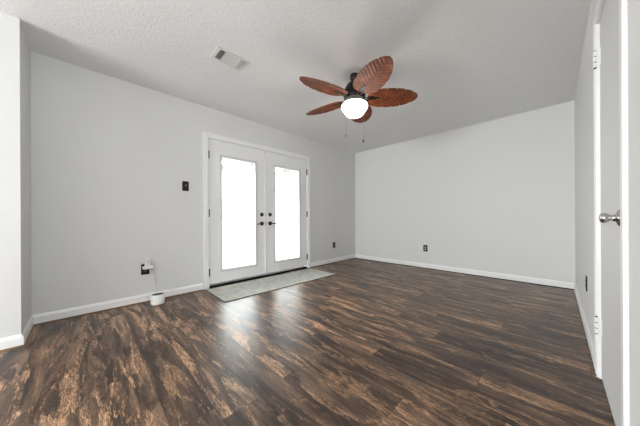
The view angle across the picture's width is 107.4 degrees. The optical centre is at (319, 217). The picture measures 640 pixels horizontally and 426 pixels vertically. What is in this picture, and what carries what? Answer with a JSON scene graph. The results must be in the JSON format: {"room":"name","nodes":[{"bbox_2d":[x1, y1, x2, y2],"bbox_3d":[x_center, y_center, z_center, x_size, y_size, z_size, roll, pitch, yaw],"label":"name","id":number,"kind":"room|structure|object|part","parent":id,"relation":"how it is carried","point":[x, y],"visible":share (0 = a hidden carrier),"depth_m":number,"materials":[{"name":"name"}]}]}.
{"room":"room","nodes":[
{"label":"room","id":0,"kind":"room"},
{"bbox_2d":[0,12,30,337],"bbox_3d":[-4.101,-0.255,0.223,4.804,2.440,0.475,0,0,-45],"label":"wall partition","id":1,"kind":"structure","parent":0,"point":[15,127],"depth_m":1.73,"materials":[{"name":"white paint"}]},
{"bbox_2d":[0,316,33,349],"bbox_3d":[-4.080,0.914,0.218,4.818,0.079,0.475,0,0,-45],"label":"baseboard","id":2,"kind":"structure","parent":1,"relation":"attached to","point":[16,340],"depth_m":1.74,"materials":[{"name":"white wood"}]},
{"bbox_2d":[0,289,202,351],"bbox_3d":[-3.580,0.957,0.722,6.238,0.010,0.493,0,0,-45],"label":"trim","id":3,"kind":"structure","parent":2,"relation":"attached to","point":[202,289],"depth_m":2.27,"materials":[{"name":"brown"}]},
{"bbox_2d":[30,51,355,314],"bbox_3d":[-0.972,-0.271,3.783,4.936,2.440,0.140,0,0,-45],"label":"wall","id":4,"kind":"structure","parent":0,"point":[111,157],"depth_m":2.55,"materials":[{"name":"white paint"}]},
{"bbox_2d":[141,264,148,274],"bbox_3d":[-1.981,0.582,2.665,0.076,0.120,0.009,0,0,-45],"label":"wall outlet","id":5,"kind":"object","parent":4,"relation":"attached to","point":[146,271],"visible":0.65,"depth_m":2.65,"materials":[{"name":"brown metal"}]},
{"bbox_2d":[142,258,153,269],"bbox_3d":[-1.944,0.518,2.656,0.098,0.128,0.060,0,0,-45],"label":"plug","id":6,"kind":"object","parent":4,"relation":"attached to","point":[147,261],"visible":1,"depth_m":2.64,"materials":[{"name":"white plastic"}]},
{"bbox_2d":[182,181,188,190],"bbox_3d":[-1.687,-0.399,2.954,0.076,0.122,0.022,0,0,-45],"label":"light switch","id":7,"kind":"object","parent":4,"relation":"attached to","point":[185,184],"visible":1,"depth_m":2.96,"materials":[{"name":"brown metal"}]},
{"bbox_2d":[31,254,355,323],"bbox_3d":[-0.867,0.898,3.773,4.782,0.079,0.014,0,0,-45],"label":"baseboard","id":8,"kind":"structure","parent":4,"relation":"attached to","point":[59,314],"depth_m":2.48,"materials":[{"name":"white wood"}]},
{"bbox_2d":[208,138,266,283],"bbox_3d":[-1.186,-0.089,3.473,0.894,1.969,0.113,0,0,-45],"label":"door","id":9,"kind":"structure","parent":4,"relation":"in","point":[218,150],"depth_m":3.39,"materials":[{"name":"white wood"}]},
{"bbox_3d":[-1.203,-0.062,3.489,0.580,1.631,0.066,0,0,-45],"label":"glass frame","id":10,"kind":"part","parent":9,"relation":"part of","materials":[{"name":"glass"}]},
{"bbox_2d":[203,131,310,289],"bbox_3d":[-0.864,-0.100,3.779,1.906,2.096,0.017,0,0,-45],"label":"trim","id":11,"kind":"structure","parent":4,"relation":"attached to","point":[206,135],"depth_m":3.15,"materials":[{"name":"white wood"}]},
{"bbox_2d":[266,151,307,272],"bbox_3d":[-0.558,-0.092,4.100,0.896,1.969,0.113,0,0,-45],"label":"door","id":12,"kind":"structure","parent":4,"relation":"in","point":[273,160],"depth_m":4.05,"materials":[{"name":"white wood"}]},
{"bbox_3d":[-0.578,-0.065,4.113,0.580,1.631,0.066,0,0,-45],"label":"glass frame","id":13,"kind":"part","parent":12,"relation":"part of","materials":[{"name":"glass"}]},
{"bbox_3d":[-0.577,-0.065,4.112,0.522,1.573,0.006,0,0,-45],"label":"glass pane","id":14,"kind":"part","parent":12,"relation":"part of","materials":[{"name":"white glass"}]},
{"bbox_2d":[0,0,590,152],"bbox_3d":[-1.351,-1.539,0.858,9.880,0.100,3.752,0,0,-45],"label":"ceiling","id":15,"kind":"structure","parent":0,"point":[467,62],"depth_m":2.11,"materials":[{"name":"white paint"}]},
{"bbox_2d":[210,46,248,70],"bbox_3d":[-0.844,-1.484,2.207,0.300,0.016,0.184,0,0,-45],"label":"ceiling vent","id":16,"kind":"object","parent":15,"relation":"in","point":[220,54],"visible":1,"depth_m":2.19,"materials":[{"name":"white metal"}]},
{"bbox_2d":[299,56,417,142],"bbox_3d":[0.321,-1.145,2.473,1.240,0.704,1.230,0,0,-45],"label":"ceiling fan","id":17,"kind":"object","parent":15,"relation":"hanging from","point":[374,75],"visible":1,"depth_m":2.36,"materials":[{"name":"brown"}]},
{"bbox_3d":[0.035,-1.251,2.244,0.520,0.018,0.265,0,13,-34],"label":"blade","id":18,"kind":"part","parent":17,"relation":"part of","materials":[{"name":"brown wood"}]},
{"bbox_3d":[0.050,-1.251,2.708,0.520,0.018,0.265,0,13,38],"label":"blade","id":19,"kind":"part","parent":17,"relation":"part of","materials":[{"name":"brown wood"}]},
{"bbox_3d":[0.362,-1.129,2.466,0.274,0.142,0.274,0,0,-45],"label":"lamp shade","id":20,"kind":"part","parent":17,"relation":"part of","materials":[{"name":"white glass"}]},
{"bbox_3d":[0.495,-1.254,2.838,0.265,0.018,0.520,-15,-5,19],"label":"blade","id":21,"kind":"part","parent":17,"relation":"part of","materials":[{"name":"brown wood"}]},
{"bbox_3d":[0.472,-1.254,2.087,0.265,0.018,0.520,14,-4,-16],"label":"blade","id":22,"kind":"part","parent":17,"relation":"part of","materials":[{"name":"brown wood"}]},
{"bbox_3d":[0.757,-1.255,2.454,0.520,0.018,0.265,0,-14,2],"label":"blade","id":23,"kind":"part","parent":17,"relation":"part of","materials":[{"name":"brown wood"}]},
{"bbox_2d":[0,258,614,425],"bbox_3d":[-1.339,0.981,0.857,9.880,0.060,3.752,0,0,-45],"label":"floor","id":24,"kind":"structure","parent":0,"point":[368,343],"depth_m":1.57,"materials":[{"name":"brown wood"}]},
{"bbox_2d":[150,292,164,305],"bbox_3d":[-1.801,0.899,2.610,0.132,0.109,0.132,0,0,-45],"label":"canister","id":25,"kind":"object","parent":24,"relation":"on","point":[156,299],"visible":0.99,"depth_m":2.57,"materials":[{"name":"white plastic"}]},
{"bbox_2d":[209,266,306,287],"bbox_3d":[-0.901,0.934,3.821,1.770,0.030,0.098,0,0,-45],"label":"threshold","id":26,"kind":"object","parent":24,"relation":"on","point":[301,267],"visible":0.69,"depth_m":3.65,"materials":[{"name":"brown metal"}]},
{"bbox_2d":[206,268,335,302],"bbox_3d":[-0.609,0.943,3.505,1.872,0.007,0.643,0,0,-44],"label":"door mat","id":27,"kind":"object","parent":24,"relation":"on","point":[232,292],"visible":1,"depth_m":3.32,"materials":[{"name":"grey"}]},
{"bbox_2d":[355,100,574,282],"bbox_3d":[2.100,-0.287,4.299,0.140,2.440,3.752,0,0,-45],"label":"wall","id":28,"kind":"structure","parent":0,"point":[497,195],"depth_m":3.73,"materials":[{"name":"white paint"}]},
{"bbox_2d":[311,258,594,370],"bbox_3d":[1.254,0.932,3.447,2.268,0.010,3.470,0,0,-45],"label":"trim","id":29,"kind":"structure","parent":28,"relation":"attached to","point":[352,258],"depth_m":3.63,"materials":[{"name":"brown wood"}]},
{"bbox_2d":[355,254,574,288],"bbox_3d":[2.052,0.883,4.245,0.014,0.079,3.472,0,0,-45],"label":"baseboard","id":30,"kind":"structure","parent":28,"relation":"attached to","point":[556,283],"depth_m":3.75,"materials":[{"name":"white wood"}]},
{"bbox_2d":[575,0,639,425],"bbox_3d":[-0.069,-0.276,-0.420,9.600,2.440,0.140,0,0,-45],"label":"wall","id":31,"kind":"structure","parent":0,"point":[584,96],"depth_m":1.54,"materials":[{"name":"white paint"}]},
{"bbox_2d":[574,283,594,368],"bbox_3d":[-0.122,0.894,-0.371,9.586,0.079,0.014,0,0,-45],"label":"baseboard","id":32,"kind":"structure","parent":31,"relation":"attached to","point":[584,320],"depth_m":1.86,"materials":[{"name":"white wood"}]},
{"bbox_2d":[585,275,586,291],"bbox_3d":[2.164,0.533,1.912,0.076,0.120,0.009,0,0,-45],"label":"wall outlet","id":33,"kind":"object","parent":31,"relation":"attached to","point":[585,275],"visible":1,"depth_m":1.89,"materials":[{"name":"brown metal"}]},
{"bbox_2d":[597,0,604,378],"bbox_3d":[1.421,-0.101,1.068,0.733,2.075,0.142,0,0,-45],"label":"trim","id":34,"kind":"structure","parent":31,"relation":"attached to","point":[603,1],"depth_m":1.37,"materials":[{"name":"white wood"}]},
{"bbox_2d":[593,0,620,425],"bbox_3d":[1.371,-0.099,1.122,0.709,2.047,0.091,0,0,-45],"label":"door","id":35,"kind":"structure","parent":31,"relation":"in","point":[606,58],"depth_m":1.12,"materials":[{"name":"white paint"}]},
{"bbox_3d":[1.198,0.001,0.973,0.066,0.066,0.056,0,0,-45],"label":"knob","id":36,"kind":"part","parent":35,"relation":"part of","materials":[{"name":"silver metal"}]},
{"bbox_2d":[593,0,629,425],"bbox_3d":[1.367,-0.130,1.122,0.851,2.134,0.014,0,0,-45],"label":"trim","id":37,"kind":"structure","parent":31,"relation":"attached to","point":[623,21],"depth_m":0.83,"materials":[{"name":"white wood"}]},
{"label":"outside","id":38,"kind":"structure","parent":0,"visible":0},
{"bbox_2d":[223,237,296,250],"bbox_3d":[-11.043,1.152,17.363,50.000,0.100,26.400,0,0,-45],"label":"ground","id":39,"kind":"structure","parent":38,"point":[249,244],"depth_m":9.34,"materials":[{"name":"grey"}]},
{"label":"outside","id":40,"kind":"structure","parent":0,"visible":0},
{"bbox_2d":[223,244,296,268],"bbox_3d":[-2.260,1.031,5.034,8.000,0.090,3.460,0,0,-45],"label":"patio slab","id":41,"kind":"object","parent":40,"point":[233,258],"depth_m":6.14,"materials":[{"name":"concrete"}]},
{"bbox_2d":[222,159,295,245],"bbox_3d":[-2.239,-0.359,5.006,6.800,2.690,3.340,0,0,-45],"label":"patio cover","id":42,"kind":"object","parent":41,"relation":"on","point":[283,175],"visible":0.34,"depth_m":8.08,"materials":[{"name":"white"}]},
{"bbox_3d":[-1.119,-0.185,8.272,0.100,2.330,0.100,0,0,-45],"label":"post","id":43,"kind":"part","parent":42,"relation":"part of","materials":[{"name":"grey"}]}
]}

